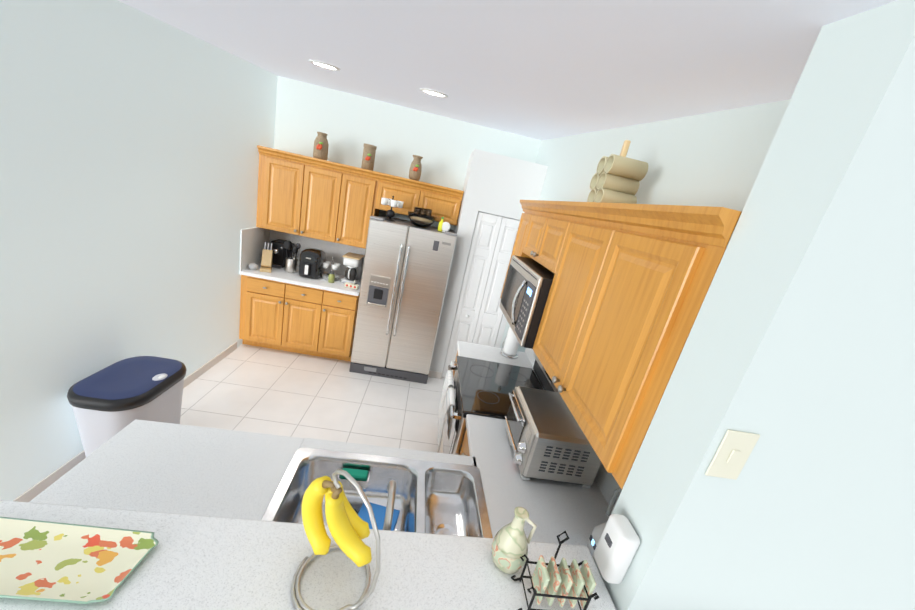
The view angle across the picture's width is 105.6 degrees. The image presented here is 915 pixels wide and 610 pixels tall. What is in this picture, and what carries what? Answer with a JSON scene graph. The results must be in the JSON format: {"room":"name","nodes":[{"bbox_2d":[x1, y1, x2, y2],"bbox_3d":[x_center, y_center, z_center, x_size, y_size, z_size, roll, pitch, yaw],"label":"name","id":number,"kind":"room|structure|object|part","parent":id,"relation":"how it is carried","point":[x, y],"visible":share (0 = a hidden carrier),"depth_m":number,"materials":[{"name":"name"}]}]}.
{"room":"kitchen","nodes":[
{"label":"kitchen","id":0,"kind":"room"},
{"bbox_2d":[0,0,277,501],"bbox_3d":[-2.152,-0.155,1.047,0.160,3.000,6.500,11,16,-6],"label":"wall","id":1,"kind":"structure","parent":0,"point":[131,138],"depth_m":2.09,"materials":[{"name":"white paint"}]},
{"bbox_2d":[180,344,448,451],"bbox_3d":[-0.356,1.615,1.900,5.000,0.060,6.900,11,16,-6],"label":"floor","id":2,"kind":"structure","parent":0,"point":[250,388],"depth_m":3.33,"materials":[{"name":"tile"}]},
{"bbox_2d":[67,356,186,456],"bbox_3d":[-2.146,0.732,2.310,0.427,0.627,0.562,11,16,-6],"label":"trash can","id":3,"kind":"object","parent":2,"relation":"on","point":[109,402],"visible":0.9,"depth_m":2.11,"materials":[{"name":"white plastic"},{"name":"dark blue plastic"},{"name":"black plastic"}]},
{"bbox_2d":[239,275,322,355],"bbox_3d":[-2.011,0.065,4.199,0.881,0.868,0.627,11,16,-6],"label":"base cabinet","id":4,"kind":"object","parent":2,"relation":"on","point":[283,310],"depth_m":3.89,"materials":[{"name":"brown wood"}]},
{"bbox_2d":[240,263,361,294],"bbox_3d":[-1.730,-0.325,4.083,1.264,0.040,0.643,11,16,-6],"label":"countertop","id":5,"kind":"structure","parent":4,"relation":"on","point":[277,275],"depth_m":3.84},
{"bbox_2d":[248,263,258,270],"bbox_3d":[-2.260,-0.449,3.908,0.100,0.070,0.261,11,16,-6],"label":"smart speaker","id":6,"kind":"object","parent":5,"relation":"on","point":[253,266],"visible":1,"depth_m":3.80},
{"bbox_2d":[260,242,272,272],"bbox_3d":[-2.150,-0.543,3.919,0.110,0.288,0.276,4,18,-25],"label":"knife block","id":7,"kind":"object","parent":5,"relation":"on","point":[266,260],"visible":1,"depth_m":3.89,"materials":[{"name":"brown wood"}]},
{"bbox_2d":[271,239,291,268],"bbox_3d":[-2.122,-0.611,4.138,0.160,0.300,0.277,11,16,-6],"label":"espresso machine","id":8,"kind":"object","parent":5,"relation":"on","point":[280,255],"visible":0.81,"depth_m":4.07,"materials":[{"name":"black plastic"}]},
{"bbox_2d":[283,241,300,272],"bbox_3d":[-1.925,-0.560,4.011,0.182,0.358,0.173,11,16,-6],"label":"utensil crock","id":9,"kind":"object","parent":5,"relation":"on","point":[291,264],"visible":1,"depth_m":4.00,"materials":[{"name":"metal"}]},
{"bbox_2d":[299,248,325,278],"bbox_3d":[-1.682,-0.489,4.016,0.240,0.322,0.304,11,16,-6],"label":"air fryer","id":10,"kind":"object","parent":5,"relation":"on","point":[312,261],"visible":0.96,"depth_m":3.91,"materials":[{"name":"black plastic"}]},
{"bbox_2d":[322,273,338,279],"bbox_3d":[-1.507,-0.334,4.118,0.196,0.045,0.196,11,16,-6],"label":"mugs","id":11,"kind":"object","parent":5,"relation":"on","point":[324,276],"visible":0.54,"depth_m":4.09,"materials":[{"name":"white ceramic"}]},
{"bbox_2d":[328,271,334,282],"bbox_3d":[-1.443,-0.319,3.979,0.068,0.122,0.067,11,16,-6],"label":"pickle jar","id":12,"kind":"object","parent":5,"relation":"on","point":[331,278],"visible":1,"depth_m":3.96,"materials":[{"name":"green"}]},
{"bbox_2d":[323,257,340,274],"bbox_3d":[-1.480,-0.458,4.080,0.172,0.215,0.170,11,16,-6],"label":"mug tree","id":13,"kind":"object","parent":5,"relation":"on","point":[334,266],"visible":0.94,"depth_m":4.05,"materials":[{"name":"white ceramic"}]},
{"bbox_2d":[344,280,358,289],"bbox_3d":[-1.198,-0.238,3.929,0.150,0.100,0.057,12,16,0],"label":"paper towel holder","id":14,"kind":"object","parent":5,"relation":"on","point":[351,285],"visible":1,"depth_m":3.92,"materials":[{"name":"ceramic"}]},
{"bbox_2d":[341,252,364,283],"bbox_3d":[-1.259,-0.435,4.149,0.199,0.319,0.303,11,16,-6],"label":"coffee maker","id":15,"kind":"object","parent":5,"relation":"on","point":[353,262],"visible":0.92,"depth_m":4.07,"materials":[{"name":"white plastic"}]},
{"bbox_2d":[319,291,359,361],"bbox_3d":[-1.396,0.180,4.266,0.379,0.868,0.627,11,16,-6],"label":"base cabinet","id":16,"kind":"object","parent":2,"relation":"on","point":[337,329],"depth_m":3.96,"materials":[{"name":"brown wood"}]},
{"bbox_2d":[349,215,456,383],"bbox_3d":[-0.626,-0.121,4.074,0.898,1.856,0.814,11,16,-6],"label":"fridge","id":17,"kind":"object","parent":2,"relation":"on","point":[406,272],"depth_m":3.73,"materials":[{"name":"grey metal"}]},
{"bbox_2d":[381,196,403,220],"bbox_3d":[-0.700,-1.029,3.685,0.190,0.255,0.188,18,17,18],"label":"stand","id":18,"kind":"object","parent":17,"relation":"on","point":[392,202],"visible":1,"depth_m":3.66,"materials":[{"name":"black metal"}]},
{"bbox_2d":[408,207,436,227],"bbox_3d":[-0.383,-0.939,3.718,0.310,0.198,0.310,11,16,-6],"label":"bowl","id":19,"kind":"object","parent":17,"relation":"on","point":[421,217],"visible":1,"depth_m":3.65,"materials":[{"name":"black metal"}]},
{"bbox_2d":[438,217,443,231],"bbox_3d":[-0.171,-0.863,3.706,0.060,0.150,0.058,11,16,-6],"label":"bottle","id":20,"kind":"object","parent":17,"relation":"on","point":[440,225],"visible":0.9,"depth_m":3.69,"materials":[{"name":"yellow plastic"}]},
{"bbox_3d":[-0.125,-0.827,3.690,0.100,0.109,0.054,11,16,-6],"label":"desk clock on top of the fridge","id":21,"kind":"part","parent":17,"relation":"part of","materials":[{"name":"white"}]},
{"bbox_2d":[460,429,467,452],"bbox_3d":[0.289,1.213,2.061,0.627,0.868,0.384,11,16,-6],"label":"base cabinet","id":22,"kind":"object","parent":2,"relation":"on","point":[464,449],"depth_m":2.04,"materials":[{"name":"brown wood"}]},
{"bbox_2d":[57,419,471,504],"bbox_3d":[-0.637,0.744,1.330,1.558,0.040,0.694,11,16,-6],"label":"countertop","id":23,"kind":"structure","parent":22,"relation":"on","point":[161,457],"depth_m":1.38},
{"bbox_2d":[264,441,495,532],"bbox_3d":[-0.303,0.876,1.394,0.861,0.195,0.554,11,16,-6],"label":"sink","id":24,"kind":"object","parent":23,"relation":"in","point":[433,490],"depth_m":1.56,"materials":[{"name":"silver metal"}]},
{"bbox_2d":[0,481,615,609],"bbox_3d":[-0.508,0.692,0.780,1.955,0.040,0.515,11,16,-6],"label":"countertop","id":25,"kind":"structure","parent":22,"relation":"on","point":[211,553],"depth_m":0.90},
{"bbox_2d":[0,517,158,603],"bbox_3d":[-0.947,0.565,0.772,0.448,0.018,0.163,11,16,-6],"label":"cutting board","id":26,"kind":"object","parent":25,"relation":"on","point":[60,562],"visible":1,"depth_m":0.79,"materials":[{"name":"multicoloured plastic"}]},
{"bbox_2d":[291,469,380,609],"bbox_3d":[-0.276,0.532,0.814,0.214,0.332,0.183,11,16,-6],"label":"banana hanger","id":27,"kind":"object","parent":25,"relation":"on","point":[348,526],"visible":1,"depth_m":0.82,"materials":[{"name":"yellow food"}]},
{"bbox_2d":[380,465,399,524],"bbox_3d":[-0.170,0.742,1.162,0.194,0.242,0.262,11,16,-6],"label":"faucet","id":28,"kind":"object","parent":25,"relation":"on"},
{"bbox_2d":[492,507,536,573],"bbox_3d":[0.160,0.659,0.983,0.106,0.180,0.102,11,16,-6],"label":"ceramic jug","id":29,"kind":"object","parent":25,"relation":"on","point":[510,545],"visible":1,"depth_m":0.96,"materials":[{"name":"ceramic"}]},
{"bbox_2d":[511,531,598,609],"bbox_3d":[0.265,0.697,0.900,0.203,0.197,0.086,11,16,-6],"label":"caddy","id":30,"kind":"object","parent":25,"relation":"on","point":[563,581],"visible":1,"depth_m":0.90,"materials":[{"name":"black"}]},
{"bbox_2d":[466,414,613,540],"bbox_3d":[0.389,0.875,1.643,0.643,0.040,0.995,11,16,-6],"label":"countertop","id":31,"kind":"structure","parent":22,"relation":"on","point":[556,507],"depth_m":1.60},
{"bbox_2d":[504,386,601,488],"bbox_3d":[0.472,0.672,1.825,0.403,0.268,0.442,11,16,-6],"label":"toaster oven","id":32,"kind":"object","parent":31,"relation":"on","point":[548,439],"visible":0.98,"depth_m":1.64,"materials":[{"name":"metal"}]},
{"bbox_2d":[587,488,621,556],"bbox_3d":[0.618,0.800,1.270,0.188,0.401,0.160,11,16,-6],"label":"blender","id":33,"kind":"object","parent":31,"relation":"on","point":[595,536],"visible":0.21,"depth_m":1.32,"materials":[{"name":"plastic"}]},
{"bbox_2d":[452,359,483,416],"bbox_3d":[0.234,0.877,3.141,0.627,0.868,0.332,11,16,-6],"label":"base cabinet","id":34,"kind":"object","parent":2,"relation":"on","point":[455,362],"depth_m":3.05,"materials":[{"name":"brown wood"}]},
{"bbox_2d":[456,341,534,371],"bbox_3d":[0.320,0.448,3.012,0.643,0.040,0.338,11,16,-6],"label":"countertop","id":35,"kind":"structure","parent":34,"relation":"on","point":[464,349],"depth_m":2.98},
{"bbox_2d":[500,326,518,358],"bbox_3d":[0.492,0.260,3.009,0.162,0.382,0.160,11,16,-6],"label":"paper towel holder","id":36,"kind":"object","parent":35,"relation":"on","point":[510,348],"visible":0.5,"depth_m":2.99,"materials":[{"name":"white paper"}]},
{"bbox_2d":[437,352,557,454],"bbox_3d":[0.233,0.863,2.556,0.731,1.222,0.762,11,16,-6],"label":"electric range","id":37,"kind":"object","parent":2,"relation":"on","point":[479,387],"visible":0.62,"depth_m":2.46,"materials":[{"name":"grey"}]},
{"bbox_2d":[274,76,540,351],"bbox_3d":[-0.192,-0.748,4.448,4.500,3.000,0.150,11,16,-6],"label":"wall","id":38,"kind":"structure","parent":0,"point":[350,125],"depth_m":3.97,"materials":[{"name":"white paint"}]},
{"bbox_2d":[256,145,343,242],"bbox_3d":[-1.745,-1.238,3.953,0.874,0.852,0.347,11,16,-6],"label":"upper cabinet","id":39,"kind":"object","parent":38,"relation":"attached to","point":[314,198],"depth_m":3.79,"materials":[{"name":"brown wood"}]},
{"bbox_2d":[313,132,328,159],"bbox_3d":[-1.487,-1.730,3.781,0.150,0.270,0.163,11,16,-6],"label":"vase","id":40,"kind":"object","parent":39,"relation":"on","point":[321,146],"visible":0.94,"depth_m":3.74,"materials":[{"name":"ceramic"}]},
{"bbox_2d":[336,165,379,248],"bbox_3d":[-1.129,-1.123,4.020,0.386,0.852,0.347,11,16,-6],"label":"upper cabinet","id":41,"kind":"object","parent":38,"relation":"attached to","point":[358,192],"depth_m":3.85,"materials":[{"name":"brown wood"}]},
{"bbox_2d":[361,143,376,170],"bbox_3d":[-0.983,-1.631,3.839,0.139,0.260,0.148,11,16,-6],"label":"vase","id":42,"kind":"object","parent":41,"relation":"on","point":[368,157],"visible":0.92,"depth_m":3.79,"materials":[{"name":"ceramic"}]},
{"bbox_2d":[376,173,423,214],"bbox_3d":[-0.663,-1.264,4.000,0.470,0.385,0.347,11,16,-6],"label":"upper cabinet","id":43,"kind":"object","parent":38,"relation":"attached to","point":[408,191],"depth_m":3.83,"materials":[{"name":"brown wood"}]},
{"bbox_2d":[409,155,422,180],"bbox_3d":[-0.468,-1.535,3.894,0.136,0.260,0.149,11,16,-6],"label":"vase","id":44,"kind":"object","parent":43,"relation":"on","point":[415,170],"visible":1,"depth_m":3.85,"materials":[{"name":"ceramic"}]},
{"bbox_2d":[420,182,463,224],"bbox_3d":[-0.205,-1.178,4.050,0.466,0.385,0.347,11,16,-6],"label":"upper cabinet","id":45,"kind":"object","parent":38,"relation":"attached to","point":[445,202],"depth_m":3.88,"materials":[{"name":"brown wood"}]},
{"bbox_2d":[428,149,547,378],"bbox_3d":[0.332,-0.354,4.196,0.903,2.620,0.612,11,16,-6],"label":"wall","id":46,"kind":"structure","parent":0,"point":[497,188],"depth_m":3.84,"materials":[{"name":"white paint"}]},
{"bbox_2d":[118,0,896,139],"bbox_3d":[0.208,-0.949,1.129,5.000,0.881,6.900,11,16,-6],"label":"ceiling","id":47,"kind":"structure","parent":0,"point":[543,69],"depth_m":1.31,"materials":[{"name":"white paint"}]},
{"bbox_2d":[309,60,340,70],"bbox_3d":[-0.930,-1.677,2.431,0.210,0.030,0.209,11,16,-6],"label":"recessed light","id":48,"kind":"object","parent":47,"relation":"in","point":[324,65],"visible":0.96,"depth_m":2.42,"materials":[{"name":"white"}]},
{"bbox_2d":[419,88,447,97],"bbox_3d":[-0.172,-1.537,2.517,0.210,0.030,0.209,11,16,-6],"label":"recessed light","id":49,"kind":"object","parent":47,"relation":"in","point":[433,92],"visible":0.98,"depth_m":2.50,"materials":[{"name":"white"}]},
{"bbox_2d":[500,99,790,389],"bbox_3d":[0.828,-0.016,2.762,0.121,3.000,3.600,11,16,-6],"label":"wall","id":50,"kind":"structure","parent":0,"point":[714,159],"depth_m":1.56,"materials":[{"name":"white paint"}]},
{"bbox_2d":[500,200,531,297],"bbox_3d":[0.641,-0.365,2.758,0.367,0.832,0.320,11,16,-6],"label":"upper cabinet","id":51,"kind":"object","parent":50,"relation":"attached to","point":[527,206],"depth_m":2.72,"materials":[{"name":"brown wood"}]},
{"bbox_2d":[520,200,571,271],"bbox_3d":[0.714,-0.418,2.178,0.367,0.376,0.762,11,16,-6],"label":"upper cabinet","id":52,"kind":"object","parent":50,"relation":"attached to","point":[546,219],"depth_m":2.13,"materials":[{"name":"brown wood"}]},
{"bbox_2d":[499,255,554,348],"bbox_3d":[0.566,-0.033,2.292,0.482,0.412,0.752,11,16,-6],"label":"over-the-range microwave","id":53,"kind":"object","parent":52,"relation":"attached to","point":[527,287],"visible":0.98,"depth_m":2.06,"materials":[{"name":"silver metal"}]},
{"bbox_2d":[533,202,741,488],"bbox_3d":[0.710,0.050,1.409,0.367,0.821,0.984,11,16,-6],"label":"upper cabinet","id":54,"kind":"object","parent":50,"relation":"attached to","point":[630,286],"depth_m":1.14,"materials":[{"name":"brown wood"}]},
{"bbox_2d":[587,140,647,203],"bbox_3d":[0.787,-0.632,1.705,0.170,0.320,0.198,11,16,-6],"label":"rack","id":55,"kind":"object","parent":54,"relation":"on","point":[616,178],"visible":0.88,"depth_m":1.65,"materials":[{"name":"beige"}]},
{"bbox_2d":[593,0,914,609],"bbox_3d":[1.354,0.627,1.007,1.710,3.000,0.180,11,16,-6],"label":"wall","id":56,"kind":"structure","parent":0,"point":[797,354],"depth_m":0.77,"materials":[{"name":"white paint"}]},
{"bbox_2d":[594,514,639,583],"bbox_3d":[0.438,0.677,0.966,0.062,0.160,0.090,11,16,-6],"label":"wall-mounted dispenser","id":57,"kind":"object","parent":56,"relation":"attached to","point":[617,546],"visible":0.98,"depth_m":0.94,"materials":[{"name":"white plastic"}]},
{"bbox_2d":[705,430,759,479],"bbox_3d":[0.619,0.339,0.780,0.080,0.125,0.009,11,16,-6],"label":"switch plate","id":58,"kind":"object","parent":56,"relation":"attached to","point":[732,454],"visible":1,"depth_m":0.78,"materials":[{"name":"beige plastic"}]}
]}

